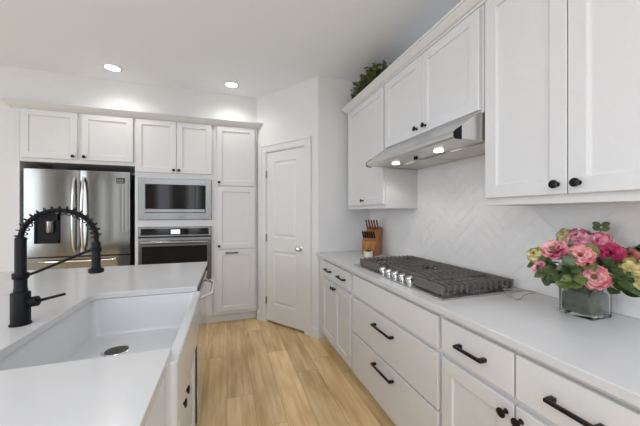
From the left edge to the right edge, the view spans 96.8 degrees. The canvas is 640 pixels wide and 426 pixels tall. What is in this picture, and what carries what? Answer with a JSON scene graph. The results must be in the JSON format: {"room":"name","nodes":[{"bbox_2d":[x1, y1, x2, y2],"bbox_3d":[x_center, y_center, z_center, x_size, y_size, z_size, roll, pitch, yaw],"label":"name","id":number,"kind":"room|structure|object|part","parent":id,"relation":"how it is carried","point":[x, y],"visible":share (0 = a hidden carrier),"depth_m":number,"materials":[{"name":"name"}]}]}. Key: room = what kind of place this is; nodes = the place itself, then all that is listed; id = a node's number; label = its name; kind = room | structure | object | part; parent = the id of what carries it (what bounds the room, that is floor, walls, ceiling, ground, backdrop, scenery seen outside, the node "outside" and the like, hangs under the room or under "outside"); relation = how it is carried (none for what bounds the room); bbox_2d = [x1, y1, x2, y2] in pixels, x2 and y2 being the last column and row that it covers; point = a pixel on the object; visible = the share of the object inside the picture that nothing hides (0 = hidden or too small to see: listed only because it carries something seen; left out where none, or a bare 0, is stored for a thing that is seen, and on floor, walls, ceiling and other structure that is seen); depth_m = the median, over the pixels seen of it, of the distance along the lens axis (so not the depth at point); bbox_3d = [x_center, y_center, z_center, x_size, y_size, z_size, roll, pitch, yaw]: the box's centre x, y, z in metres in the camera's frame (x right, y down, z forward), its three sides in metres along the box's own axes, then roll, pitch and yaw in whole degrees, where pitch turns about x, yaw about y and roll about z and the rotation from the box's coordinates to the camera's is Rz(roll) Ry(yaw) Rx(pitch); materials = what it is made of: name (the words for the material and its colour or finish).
{"room":"kitchen","nodes":[
{"label":"kitchen","id":0,"kind":"room"},
{"bbox_2d":[0,66,256,271],"bbox_3d":[-3.438,-0.060,3.107,5.600,2.780,0.755,0,0,-18],"label":"wall","id":1,"kind":"structure","parent":0,"point":[16,83],"depth_m":3.02,"materials":[{"name":"paint"}]},
{"bbox_2d":[0,0,460,97],"bbox_3d":[-1.363,-1.475,-0.499,7.300,0.050,9.100,0,0,-18],"label":"ceiling","id":2,"kind":"structure","parent":0,"point":[264,47],"depth_m":2.33,"materials":[{"name":"paint"}]},
{"bbox_2d":[102,63,122,71],"bbox_3d":[-2.068,-1.446,2.831,0.170,0.008,0.170,0,0,-18],"label":"recessed light","id":3,"kind":"object","parent":2,"relation":"in","point":[111,67],"visible":1,"depth_m":2.82,"materials":[{"name":"paint"}]},
{"bbox_2d":[224,81,238,87],"bbox_3d":[-0.998,-1.446,3.205,0.170,0.008,0.170,0,0,-18],"label":"recessed light","id":4,"kind":"object","parent":2,"relation":"in","point":[230,84],"visible":1,"depth_m":3.19,"materials":[{"name":"paint"}]},
{"bbox_2d":[195,311,395,425],"bbox_3d":[-1.363,1.355,-0.499,7.300,0.050,9.100,0,0,-18],"label":"floor","id":5,"kind":"structure","parent":0,"point":[258,373],"depth_m":2.21,"materials":[{"name":"brown wood"}]},
{"bbox_2d":[12,107,134,270],"bbox_3d":[-2.636,0.130,3.251,1.054,2.399,0.692,0,0,-18],"label":"tall cabinet","id":6,"kind":"object","parent":5,"relation":"on","point":[41,139],"visible":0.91,"depth_m":2.94,"materials":[{"name":"white paint"}]},
{"bbox_3d":[-3.117,0.130,3.120,0.058,2.399,0.640,0,0,-18],"label":"panel","id":7,"kind":"part","parent":6,"relation":"part of","materials":[{"name":"white paint"}]},
{"bbox_3d":[-2.750,-0.798,2.892,0.459,0.487,0.020,0,0,-18],"label":"door","id":8,"kind":"part","parent":6,"relation":"part of","materials":[{"name":"white paint"}]},
{"bbox_3d":[-2.273,-0.798,3.048,0.465,0.487,0.020,0,0,-18],"label":"door","id":9,"kind":"part","parent":6,"relation":"part of","materials":[{"name":"white paint"}]},
{"bbox_2d":[0,97,262,129],"bbox_3d":[-1.911,-1.080,3.157,2.510,0.064,0.096,0,0,-18],"label":"crown molding","id":10,"kind":"structure","parent":6,"relation":"attached to","point":[21,103],"depth_m":3.07,"materials":[{"name":"white paint"}]},
{"bbox_2d":[24,168,134,269],"bbox_3d":[-2.608,0.427,3.240,0.916,1.745,0.718,0,0,-18],"label":"refrigerator","id":11,"kind":"object","parent":5,"relation":"on","point":[108,198],"visible":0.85,"depth_m":2.96,"materials":[{"name":"silver metal"}]},
{"bbox_3d":[-2.744,0.000,2.926,0.461,0.890,0.071,0,0,-18],"label":"door","id":12,"kind":"part","parent":11,"relation":"part of","materials":[{"name":"silver metal"}]},
{"bbox_3d":[-2.539,0.015,2.925,0.024,0.781,0.076,0,0,-18],"label":"handle","id":13,"kind":"part","parent":11,"relation":"part of","materials":[{"name":"silver metal"}]},
{"bbox_3d":[-2.509,0.495,2.938,0.668,0.021,0.066,0,0,-18],"label":"handle","id":14,"kind":"part","parent":11,"relation":"part of","materials":[{"name":"silver metal"}]},
{"bbox_3d":[-2.528,0.572,2.997,0.916,0.227,0.070,0,0,-18],"label":"drawer","id":15,"kind":"part","parent":11,"relation":"part of","materials":[{"name":"silver metal"}]},
{"bbox_3d":[-2.465,0.015,2.949,0.024,0.781,0.076,0,0,-18],"label":"handle","id":16,"kind":"part","parent":11,"relation":"part of","materials":[{"name":"silver metal"}]},
{"bbox_3d":[-2.306,0.000,3.069,0.449,0.890,0.071,0,0,-18],"label":"door","id":17,"kind":"part","parent":11,"relation":"part of","materials":[{"name":"silver metal"}]},
{"bbox_2d":[145,378,163,425],"bbox_3d":[-0.590,0.888,0.256,0.619,0.882,1.012,0,0,-18],"label":"base cabinet","id":18,"kind":"object","parent":5,"relation":"on","point":[156,417],"visible":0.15,"depth_m":0.75,"materials":[{"name":"white paint"}]},
{"bbox_2d":[135,118,213,322],"bbox_3d":[-1.740,0.130,3.520,0.816,2.399,0.656,0,0,-18],"label":"tall cabinet","id":19,"kind":"object","parent":5,"relation":"on","point":[163,149],"visible":0.47,"depth_m":3.25,"materials":[{"name":"white paint"}]},
{"bbox_3d":[-1.837,-0.749,3.191,0.404,0.587,0.020,0,0,-18],"label":"door","id":20,"kind":"part","parent":19,"relation":"part of","materials":[{"name":"white paint"}]},
{"bbox_2d":[138,178,210,219],"bbox_3d":[-1.710,-0.157,3.437,0.756,0.462,0.442,0,0,-18],"label":"microwave","id":21,"kind":"object","parent":19,"relation":"in","point":[158,198],"visible":1,"depth_m":3.23,"materials":[{"name":"silver metal"}]},
{"bbox_3d":[-1.695,-0.184,3.230,0.508,0.272,0.034,0,0,-18],"label":"door","id":22,"kind":"part","parent":21,"relation":"part of","materials":[{"name":"black glass"}]},
{"bbox_3d":[-1.400,-0.184,3.327,0.107,0.272,0.032,0,0,-18],"label":"control panel","id":23,"kind":"part","parent":21,"relation":"part of","materials":[{"name":"black glass"}]},
{"bbox_2d":[138,226,210,278],"bbox_3d":[-1.711,0.470,3.449,0.745,0.616,0.580,0,0,-18],"label":"wall oven","id":24,"kind":"object","parent":19,"relation":"in","point":[156,245],"visible":0.82,"depth_m":3.23,"materials":[{"name":"silver metal"}]},
{"bbox_3d":[-1.628,0.330,3.205,0.700,0.035,0.064,0,0,-18],"label":"handle","id":25,"kind":"part","parent":24,"relation":"part of","materials":[{"name":"silver metal"}]},
{"bbox_3d":[-1.650,0.552,3.247,0.670,0.354,0.025,0,0,-18],"label":"door glass","id":26,"kind":"part","parent":24,"relation":"part of","materials":[{"name":"black glass"}]},
{"bbox_3d":[-1.646,0.213,3.251,0.745,0.102,0.028,0,0,-18],"label":"control panel","id":27,"kind":"part","parent":24,"relation":"part of","materials":[{"name":"silver metal"}]},
{"bbox_3d":[-1.644,0.212,3.236,0.700,0.075,0.004,0,0,-18],"label":"control glass","id":28,"kind":"part","parent":24,"relation":"part of","materials":[{"name":"black glass"}]},
{"bbox_3d":[-1.463,-0.749,3.313,0.375,0.587,0.020,0,0,-18],"label":"door","id":29,"kind":"part","parent":19,"relation":"part of","materials":[{"name":"white paint"}]},
{"bbox_3d":[-1.657,0.990,3.250,0.783,0.380,0.020,0,0,-18],"label":"drawer","id":30,"kind":"part","parent":19,"relation":"part of","materials":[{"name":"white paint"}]},
{"bbox_2d":[178,354,194,425],"bbox_3d":[-0.865,0.998,1.144,0.650,0.663,0.841,0,0,-18],"label":"base cabinet","id":31,"kind":"object","parent":5,"relation":"on","point":[187,417],"visible":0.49,"depth_m":1.47,"materials":[{"name":"white paint"}]},
{"bbox_2d":[214,125,256,321],"bbox_3d":[-1.113,0.130,3.725,0.501,2.399,0.656,0,0,-18],"label":"pantry cabinet","id":32,"kind":"object","parent":5,"relation":"on","point":[235,148],"visible":1,"depth_m":3.46,"materials":[{"name":"white paint"}]},
{"bbox_3d":[-1.020,0.816,3.458,0.442,0.735,0.020,0,0,-18],"label":"door","id":33,"kind":"part","parent":32,"relation":"part of","materials":[{"name":"white paint"}]},
{"bbox_3d":[-1.020,0.058,3.458,0.442,0.745,0.020,0,0,-18],"label":"door","id":34,"kind":"part","parent":32,"relation":"part of","materials":[{"name":"white paint"}]},
{"bbox_3d":[-1.020,-0.686,3.458,0.442,0.712,0.020,0,0,-18],"label":"door","id":35,"kind":"part","parent":32,"relation":"part of","materials":[{"name":"white paint"}]},
{"bbox_2d":[320,257,361,382],"bbox_3d":[0.382,0.888,2.688,0.646,0.882,0.851,0,0,-18],"label":"base cabinet","id":36,"kind":"object","parent":5,"relation":"on","point":[336,295],"visible":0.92,"depth_m":2.48,"materials":[{"name":"white paint"}]},
{"bbox_3d":[0.084,0.923,2.703,0.020,0.563,0.339,0,0,-18],"label":"door","id":37,"kind":"part","parent":36,"relation":"part of","materials":[{"name":"white paint"}]},
{"bbox_3d":[0.138,0.544,2.540,0.020,0.148,0.682,0,0,-18],"label":"drawer","id":38,"kind":"part","parent":36,"relation":"part of","materials":[{"name":"white paint"}]},
{"bbox_3d":[0.191,0.923,2.377,0.020,0.563,0.339,0,0,-18],"label":"door","id":39,"kind":"part","parent":36,"relation":"part of","materials":[{"name":"white paint"}]},
{"bbox_2d":[352,273,443,425],"bbox_3d":[0.664,0.888,1.826,0.646,0.882,0.957,0,0,-18],"label":"base cabinet","id":40,"kind":"object","parent":5,"relation":"on","point":[397,354],"visible":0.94,"depth_m":1.59,"materials":[{"name":"white paint"}]},
{"bbox_3d":[0.374,0.970,1.728,0.035,0.014,0.220,0,0,-18],"label":"pull handle","id":41,"kind":"part","parent":40,"relation":"part of","materials":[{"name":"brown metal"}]},
{"bbox_3d":[0.374,0.717,1.728,0.035,0.014,0.220,0,0,-18],"label":"pull handle","id":42,"kind":"part","parent":40,"relation":"part of","materials":[{"name":"brown metal"}]},
{"bbox_3d":[0.400,1.058,1.737,0.020,0.295,0.928,0,0,-18],"label":"drawer","id":43,"kind":"part","parent":40,"relation":"part of","materials":[{"name":"white paint"}]},
{"bbox_3d":[0.400,0.544,1.737,0.020,0.148,0.928,0,0,-18],"label":"blank panel","id":44,"kind":"part","parent":40,"relation":"part of","materials":[{"name":"white paint"}]},
{"bbox_2d":[442,316,639,425],"bbox_3d":[0.931,0.888,1.009,0.646,0.882,0.757,0,0,-18],"label":"base cabinet","id":45,"kind":"object","parent":5,"relation":"on","point":[486,381],"visible":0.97,"depth_m":0.97,"materials":[{"name":"white paint"}]},
{"bbox_3d":[0.579,0.545,1.104,0.035,0.014,0.132,0,0,-18],"label":"pull handle","id":46,"kind":"part","parent":45,"relation":"part of","materials":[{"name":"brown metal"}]},
{"bbox_2d":[316,250,639,407],"bbox_3d":[0.667,0.431,1.869,0.644,0.030,2.598,0,0,-18],"label":"countertop","id":47,"kind":"structure","parent":45,"relation":"on","point":[604,354],"depth_m":1.01,"materials":[{"name":"white stone"}]},
{"bbox_2d":[364,250,372,256],"bbox_3d":[0.459,0.382,2.697,0.088,0.066,0.088,0,0,-18],"label":"pot","id":48,"kind":"object","parent":47,"relation":"on","point":[368,253],"visible":0.98,"depth_m":2.67,"materials":[{"name":"ceramic"}]},
{"bbox_2d":[362,227,382,255],"bbox_3d":[0.527,0.278,2.862,0.144,0.274,0.217,0,0,31],"label":"knife block","id":49,"kind":"object","parent":47,"relation":"on","point":[375,245],"visible":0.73,"depth_m":2.80,"materials":[{"name":"brown wood"}]},
{"bbox_2d":[354,255,520,300],"bbox_3d":[0.673,0.386,1.885,0.528,0.062,0.975,0,0,-18],"label":"cooktop","id":50,"kind":"object","parent":47,"relation":"in","point":[408,281],"depth_m":1.62,"materials":[{"name":"silver metal"}]},
{"bbox_3d":[0.430,0.390,1.924,0.058,0.054,0.052,0,0,-18],"label":"control knob","id":51,"kind":"part","parent":50,"relation":"part of","materials":[{"name":"silver metal"}]},
{"bbox_3d":[0.453,0.390,1.855,0.058,0.054,0.052,0,0,-18],"label":"control knob","id":52,"kind":"part","parent":50,"relation":"part of","materials":[{"name":"silver metal"}]},
{"bbox_3d":[0.476,0.390,1.785,0.058,0.054,0.052,0,0,-18],"label":"control knob","id":53,"kind":"part","parent":50,"relation":"part of","materials":[{"name":"silver metal"}]},
{"bbox_3d":[0.588,0.382,2.181,0.475,0.053,0.300,0,0,-18],"label":"burner grate","id":54,"kind":"part","parent":50,"relation":"part of","materials":[{"name":"grey metal"}]},
{"bbox_3d":[0.499,0.390,1.715,0.058,0.054,0.052,0,0,-18],"label":"control knob","id":55,"kind":"part","parent":50,"relation":"part of","materials":[{"name":"silver metal"}]},
{"bbox_3d":[0.522,0.390,1.645,0.058,0.054,0.052,0,0,-18],"label":"control knob","id":56,"kind":"part","parent":50,"relation":"part of","materials":[{"name":"silver metal"}]},
{"bbox_3d":[0.726,0.382,1.864,0.410,0.053,0.382,0,0,-18],"label":"burner grate","id":57,"kind":"part","parent":50,"relation":"part of","materials":[{"name":"grey metal"}]},
{"bbox_3d":[0.789,0.382,1.567,0.475,0.053,0.217,0,0,-18],"label":"burner grate","id":58,"kind":"part","parent":50,"relation":"part of","materials":[{"name":"grey metal"}]},
{"bbox_2d":[502,288,536,299],"bbox_3d":[0.997,0.403,1.427,0.166,0.029,0.103,0,0,-18],"label":"power cord","id":59,"kind":"object","parent":47,"relation":"on","point":[503,289],"visible":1,"depth_m":1.42,"materials":[{"name":"grey plastic"}]},
{"bbox_2d":[559,286,611,320],"bbox_3d":[1.083,0.353,1.163,0.121,0.126,0.119,0,0,-18],"label":"glass vase","id":60,"kind":"object","parent":47,"relation":"on","point":[594,304],"visible":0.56,"depth_m":1.12,"materials":[{"name":"clear glass"}]},
{"bbox_2d":[598,243,627,264],"bbox_3d":[1.078,0.251,1.081,0.063,0.278,0.123,0,0,-18],"label":"carnation","id":61,"kind":"object","parent":60,"relation":"in","point":[616,251],"visible":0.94,"depth_m":1.05,"materials":[{"name":"pink plant"}]},
{"bbox_3d":[1.083,0.345,1.163,0.105,0.107,0.104,0,0,-18],"label":"filling","id":62,"kind":"object","parent":60,"relation":"in","visible":0},
{"bbox_2d":[527,246,542,262],"bbox_3d":[0.948,0.264,1.149,0.199,0.258,0.066,0,0,10],"label":"hydrangea","id":63,"kind":"object","parent":62,"relation":"in","point":[535,253],"visible":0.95,"depth_m":1.15,"materials":[{"name":"yellow plant"}]},
{"bbox_2d":[531,261,544,277],"bbox_3d":[0.942,0.286,1.145,0.207,0.201,0.065,0,0,-18],"label":"peony","id":64,"kind":"object","parent":62,"relation":"on","point":[534,268],"visible":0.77,"depth_m":1.12,"materials":[{"name":"pink plant"}]},
{"bbox_2d":[527,256,558,270],"bbox_3d":[0.948,0.278,1.125,0.195,0.232,0.107,0,0,11],"label":"stem","id":65,"kind":"object","parent":62,"relation":"in","point":[546,260],"visible":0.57,"depth_m":1.12,"materials":[{"name":"green plant"}]},
{"bbox_2d":[534,266,560,285],"bbox_3d":[0.943,0.297,1.102,0.232,0.186,0.085,0,0,-18],"label":"stem","id":66,"kind":"object","parent":62,"relation":"in","point":[544,272],"visible":0.7,"depth_m":1.09,"materials":[{"name":"green plant"}]},
{"bbox_2d":[541,239,569,259],"bbox_3d":[0.970,0.247,1.137,0.179,0.282,0.099,0,0,-18],"label":"ranunculus","id":67,"kind":"object","parent":62,"relation":"on","point":[553,249],"visible":0.92,"depth_m":1.11,"materials":[{"name":"pink plant"}]},
{"bbox_2d":[546,271,574,287],"bbox_3d":[0.963,0.300,1.072,0.214,0.183,0.085,0,0,-18],"label":"stem","id":68,"kind":"object","parent":62,"relation":"in","point":[556,277],"visible":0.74,"depth_m":1.05,"materials":[{"name":"green plant"}]},
{"bbox_2d":[547,264,575,270],"bbox_3d":[0.958,0.276,1.095,0.217,0.221,0.082,0,0,-10],"label":"stem","id":69,"kind":"object","parent":62,"relation":"in","point":[549,266],"visible":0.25,"depth_m":1.08,"materials":[{"name":"green plant"}]},
{"bbox_2d":[555,228,577,242],"bbox_3d":[1.033,0.226,1.191,0.071,0.329,0.080,0,0,-18],"label":"hydrangea","id":70,"kind":"object","parent":62,"relation":"on","point":[563,233],"visible":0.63,"depth_m":1.18,"materials":[{"name":"yellow plant"}]},
{"bbox_2d":[556,255,583,273],"bbox_3d":[0.958,0.274,1.083,0.074,0.233,0.222,0,0,45],"label":"stem","id":71,"kind":"object","parent":62,"relation":"in","point":[568,263],"visible":0.93,"depth_m":1.03,"materials":[{"name":"green plant"}]},
{"bbox_2d":[555,273,587,288],"bbox_3d":[0.976,0.302,1.054,0.222,0.182,0.084,0,0,-27],"label":"stem","id":72,"kind":"object","parent":62,"relation":"on","point":[579,281],"visible":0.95,"depth_m":1.02,"materials":[{"name":"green plant"}]},
{"bbox_2d":[566,244,596,286],"bbox_3d":[1.013,0.252,1.078,0.154,0.273,0.084,0,0,-25],"label":"rose","id":73,"kind":"object","parent":62,"relation":"on","point":[584,254],"visible":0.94,"depth_m":1.05,"materials":[{"name":"pink plant"}]},
{"bbox_2d":[566,228,597,245],"bbox_3d":[1.049,0.225,1.137,0.096,0.326,0.088,0,0,-18],"label":"hydrangea","id":74,"kind":"object","parent":62,"relation":"on","point":[584,236],"visible":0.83,"depth_m":1.12,"materials":[{"name":"pink plant"}]},
{"bbox_2d":[567,243,599,286],"bbox_3d":[1.014,0.250,1.075,0.169,0.280,0.070,0,0,-30],"label":"stem","id":75,"kind":"object","parent":62,"relation":"in","point":[595,249],"visible":0.44,"depth_m":1.05,"materials":[{"name":"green plant"}]},
{"bbox_2d":[580,265,612,290],"bbox_3d":[1.017,0.287,1.082,0.084,0.199,0.147,0,0,13],"label":"rose","id":76,"kind":"object","parent":62,"relation":"on","point":[600,279],"visible":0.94,"depth_m":1.03,"materials":[{"name":"pink plant"}]},
{"bbox_2d":[592,222,609,231],"bbox_3d":[1.120,0.210,1.143,0.070,0.352,0.008,0,0,32],"label":"stem","id":77,"kind":"object","parent":62,"relation":"in","point":[596,226],"visible":0.53,"depth_m":1.14,"materials":[{"name":"green plant"}]},
{"bbox_2d":[590,232,615,247],"bbox_3d":[1.101,0.232,1.122,0.089,0.316,0.091,0,0,-18],"label":"hydrangea","id":78,"kind":"object","parent":62,"relation":"in","point":[604,238],"visible":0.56,"depth_m":1.09,"materials":[{"name":"pink plant"}]},
{"bbox_2d":[599,257,622,270],"bbox_3d":[1.067,0.277,1.074,0.076,0.231,0.129,0,0,-18],"label":"stem","id":79,"kind":"object","parent":62,"relation":"in","point":[608,262],"visible":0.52,"depth_m":1.04,"materials":[{"name":"green plant"}]},
{"bbox_2d":[595,248,628,265],"bbox_3d":[1.095,0.255,1.094,0.073,0.275,0.120,0,0,-18],"label":"stem","id":80,"kind":"object","parent":62,"relation":"in","point":[598,261],"visible":0.14,"depth_m":1.09,"materials":[{"name":"green plant"}]},
{"bbox_2d":[608,268,634,291],"bbox_3d":[1.065,0.293,1.049,0.092,0.191,0.165,0,0,-18],"label":"stem","id":81,"kind":"object","parent":62,"relation":"in","point":[618,276],"visible":0.67,"depth_m":1.00,"materials":[{"name":"green plant"}]},
{"bbox_2d":[607,280,639,297],"bbox_3d":[1.069,0.317,1.048,0.093,0.155,0.164,0,0,-18],"label":"stem","id":82,"kind":"object","parent":62,"relation":"in","point":[635,293],"visible":0.42,"depth_m":1.01,"materials":[{"name":"green plant"}]},
{"bbox_2d":[612,277,639,289],"bbox_3d":[1.112,0.303,1.048,0.070,0.173,0.183,0,0,-18],"label":"hydrangea","id":83,"kind":"object","parent":62,"relation":"on","point":[636,284],"visible":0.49,"depth_m":0.99,"materials":[{"name":"yellow plant"}]},
{"bbox_2d":[617,257,639,279],"bbox_3d":[1.109,0.276,1.059,0.087,0.234,0.170,0,0,-18],"label":"hydrangea","id":84,"kind":"object","parent":62,"relation":"in","point":[629,264],"visible":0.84,"depth_m":1.01,"materials":[{"name":"yellow plant"}]},
{"bbox_2d":[627,247,639,260],"bbox_3d":[1.125,0.259,1.083,0.039,0.262,0.136,0,0,-40],"label":"ranunculus","id":85,"kind":"object","parent":62,"relation":"on","point":[632,252],"visible":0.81,"depth_m":1.05,"materials":[{"name":"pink plant"}]},
{"bbox_2d":[627,244,639,250],"bbox_3d":[1.171,0.249,1.078,0.091,0.275,0.174,0,0,-18],"label":"stem","id":86,"kind":"object","parent":62,"relation":"in","point":[637,247],"visible":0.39,"depth_m":1.05,"materials":[{"name":"green plant"}]},
{"bbox_3d":[0.605,0.544,1.112,0.020,0.148,0.334,0,0,-18],"label":"drawer","id":87,"kind":"part","parent":45,"relation":"part of","materials":[{"name":"white paint"}]},
{"bbox_3d":[0.605,0.923,1.112,0.020,0.563,0.334,0,0,-18],"label":"door","id":88,"kind":"part","parent":45,"relation":"part of","materials":[{"name":"white paint"}]},
{"bbox_3d":[0.625,0.680,0.971,0.030,0.032,0.032,0,0,-18],"label":"knob","id":89,"kind":"part","parent":45,"relation":"part of","materials":[{"name":"brown metal"}]},
{"bbox_3d":[0.641,0.680,0.920,0.030,0.032,0.032,0,0,-18],"label":"knob","id":90,"kind":"part","parent":45,"relation":"part of","materials":[{"name":"brown metal"}]},
{"bbox_3d":[0.720,0.923,0.760,0.020,0.563,0.393,0,0,-18],"label":"door","id":91,"kind":"part","parent":45,"relation":"part of","materials":[{"name":"white paint"}]},
{"bbox_3d":[0.687,0.545,0.772,0.035,0.014,0.132,0,0,-18],"label":"pull handle","id":92,"kind":"part","parent":45,"relation":"part of","materials":[{"name":"brown metal"}]},
{"bbox_3d":[0.720,0.544,0.760,0.020,0.148,0.393,0,0,-18],"label":"drawer","id":93,"kind":"part","parent":45,"relation":"part of","materials":[{"name":"white paint"}]},
{"bbox_3d":[-1.133,0.888,0.944,1.155,0.882,2.660,0,0,-18],"label":"cabinet","id":94,"kind":"object","parent":5,"relation":"on","visible":0},
{"bbox_2d":[0,262,206,425],"bbox_3d":[-1.254,0.431,0.902,1.498,0.030,2.735,0,0,-18],"label":"countertop","id":95,"kind":"structure","parent":94,"relation":"on","point":[117,390],"depth_m":0.77,"materials":[{"name":"white stone"}]},
{"bbox_2d":[8,206,103,327],"bbox_3d":[-1.008,0.193,1.096,0.293,0.444,0.063,0,0,-18],"label":"kitchen faucet","id":96,"kind":"object","parent":95,"relation":"on","point":[21,301],"visible":1,"depth_m":1.06,"materials":[{"name":"black metal"}]},
{"bbox_3d":[-1.028,0.324,1.089,0.083,0.028,0.012,0,0,-18],"label":"lever","id":97,"kind":"part","parent":96,"relation":"part of","materials":[{"name":"black metal"}]},
{"bbox_3d":[-0.986,0.186,1.103,0.232,0.101,0.036,0,0,-18],"label":"support arm","id":98,"kind":"part","parent":96,"relation":"part of"},
{"bbox_2d":[0,291,200,425],"bbox_3d":[-0.817,0.555,1.164,0.542,0.216,0.830,0,0,-18],"label":"farmhouse sink","id":99,"kind":"object","parent":95,"relation":"in","point":[106,327],"visible":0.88,"depth_m":1.35,"materials":[{"name":"white ceramic"}]},
{"bbox_2d":[195,270,214,423],"bbox_3d":[-1.064,0.846,1.858,0.694,0.789,0.627,0,0,-18],"label":"dishwasher","id":100,"kind":"object","parent":94,"relation":"in","point":[200,352],"visible":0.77,"depth_m":1.83,"materials":[{"name":"silver"}]},
{"bbox_3d":[-0.806,0.853,1.942,0.012,0.735,0.627,0,0,-18],"label":"door","id":101,"kind":"part","parent":100,"relation":"part of","materials":[{"name":"silver metal"}]},
{"bbox_3d":[-0.772,0.515,1.952,0.082,0.020,0.540,0,0,-18],"label":"handle","id":102,"kind":"part","parent":100,"relation":"part of","materials":[{"name":"silver metal"}]},
{"bbox_2d":[257,76,369,326],"bbox_3d":[-0.146,-0.060,3.271,1.414,2.780,0.426,0,0,16],"label":"wall","id":103,"kind":"structure","parent":0,"point":[312,107],"depth_m":3.09,"materials":[{"name":"paint"}]},
{"bbox_2d":[257,309,259,319],"bbox_3d":[-0.763,1.267,3.542,0.067,0.124,0.015,0,0,36],"label":"baseboard","id":104,"kind":"structure","parent":103,"relation":"attached to","point":[258,310],"depth_m":3.54,"materials":[{"name":"paint"}]},
{"bbox_2d":[266,147,303,330],"bbox_3d":[-0.422,0.287,3.289,0.596,2.034,0.102,0,0,36],"label":"door","id":105,"kind":"structure","parent":103,"relation":"in","point":[285,168],"depth_m":3.29,"materials":[{"name":"paint"}]},
{"bbox_3d":[-0.241,0.400,3.136,0.062,0.062,0.067,0,0,36],"label":"knob","id":106,"kind":"part","parent":105,"relation":"part of","materials":[{"name":"silver metal"}]},
{"bbox_2d":[260,136,310,336],"bbox_3d":[-0.388,0.249,3.329,0.790,2.161,0.119,0,0,36],"label":"trim","id":107,"kind":"structure","parent":103,"relation":"attached to","point":[305,142],"depth_m":3.18,"materials":[{"name":"paint"}]},
{"bbox_2d":[311,325,325,338],"bbox_3d":[-0.023,1.267,3.024,0.163,0.124,0.055,0,0,10],"label":"baseboard","id":108,"kind":"structure","parent":103,"relation":"attached to","point":[316,332],"depth_m":3.01,"materials":[{"name":"paint"}]},
{"bbox_3d":[1.012,-0.060,0.268,1.190,2.780,9.080,0,0,-18],"label":"wall","id":109,"kind":"structure","parent":0,"visible":0},
{"bbox_2d":[370,154,639,318],"bbox_3d":[0.970,-0.128,1.969,0.010,1.084,2.599,0,0,-18],"label":"backsplash","id":110,"kind":"structure","parent":109,"relation":"attached to","point":[452,223],"depth_m":1.80,"materials":[{"name":"tile"}]},
{"bbox_2d":[348,85,417,209],"bbox_3d":[0.539,-0.554,2.704,0.358,1.032,0.755,0,0,-18],"label":"upper cabinet","id":111,"kind":"object","parent":110,"relation":"attached to","point":[373,188],"visible":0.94,"depth_m":2.50,"materials":[{"name":"white paint"}]},
{"bbox_3d":[0.412,-0.553,2.647,0.020,0.963,0.702,0,0,-18],"label":"door","id":112,"kind":"part","parent":111,"relation":"part of","materials":[{"name":"white paint"}]},
{"bbox_2d":[350,60,390,98],"bbox_3d":[0.501,-1.224,2.706,0.277,0.301,0.622,0,0,-16],"label":"greenery","id":113,"kind":"object","parent":111,"relation":"on","point":[372,73],"visible":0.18,"depth_m":2.60,"materials":[{"name":"green plant"}]},
{"bbox_2d":[341,0,487,113],"bbox_3d":[0.790,-1.080,1.920,0.364,0.064,2.487,0,0,-18],"label":"crown molding","id":114,"kind":"structure","parent":111,"relation":"attached to","point":[463,9],"depth_m":1.83,"materials":[{"name":"white paint"}]},
{"bbox_2d":[366,112,484,169],"bbox_3d":[0.738,-0.433,1.883,0.490,0.145,0.916,0,0,-18],"label":"range hood","id":115,"kind":"object","parent":110,"relation":"attached to","point":[464,138],"visible":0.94,"depth_m":1.68,"materials":[{"name":"silver metal"}]},
{"bbox_3d":[0.619,-0.435,2.324,0.442,0.141,0.005,0,0,-18],"label":"panel","id":116,"kind":"part","parent":115,"relation":"part of","materials":[{"name":"silver metal"}]},
{"bbox_3d":[0.902,-0.435,1.458,0.442,0.141,0.005,0,0,-18],"label":"panel","id":117,"kind":"part","parent":115,"relation":"part of","materials":[{"name":"silver metal"}]},
{"bbox_2d":[385,4,484,149],"bbox_3d":[0.801,-0.788,1.903,0.358,0.564,0.925,0,0,-18],"label":"upper cabinet","id":118,"kind":"object","parent":110,"relation":"attached to","point":[444,86],"visible":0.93,"depth_m":1.70,"materials":[{"name":"white paint"}]},
{"bbox_3d":[0.599,-0.777,2.074,0.020,0.515,0.447,0,0,-18],"label":"door","id":119,"kind":"part","parent":118,"relation":"part of","materials":[{"name":"white paint"}]},
{"bbox_3d":[0.739,-0.777,1.646,0.020,0.515,0.445,0,0,-18],"label":"door","id":120,"kind":"part","parent":118,"relation":"part of","materials":[{"name":"white paint"}]},
{"bbox_2d":[485,0,639,205],"bbox_3d":[1.064,-0.554,1.099,0.358,1.032,0.760,0,0,-18],"label":"upper cabinet","id":121,"kind":"object","parent":110,"relation":"attached to","point":[562,77],"visible":1,"depth_m":1.08,"materials":[{"name":"white paint"}]},
{"bbox_3d":[0.875,-0.553,1.232,0.020,0.963,0.353,0,0,-18],"label":"door","id":122,"kind":"part","parent":121,"relation":"part of","materials":[{"name":"white paint"}]},
{"bbox_3d":[0.897,-0.110,1.085,0.030,0.032,0.032,0,0,-18],"label":"knob","id":123,"kind":"part","parent":121,"relation":"part of","materials":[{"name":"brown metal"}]},
{"bbox_3d":[0.918,-0.110,1.018,0.030,0.032,0.032,0,0,-18],"label":"knob","id":124,"kind":"part","parent":121,"relation":"part of","materials":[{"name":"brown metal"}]},
{"bbox_3d":[0.989,-0.553,0.884,0.020,0.963,0.371,0,0,-18],"label":"door","id":125,"kind":"part","parent":121,"relation":"part of","materials":[{"name":"white paint"}]}
]}

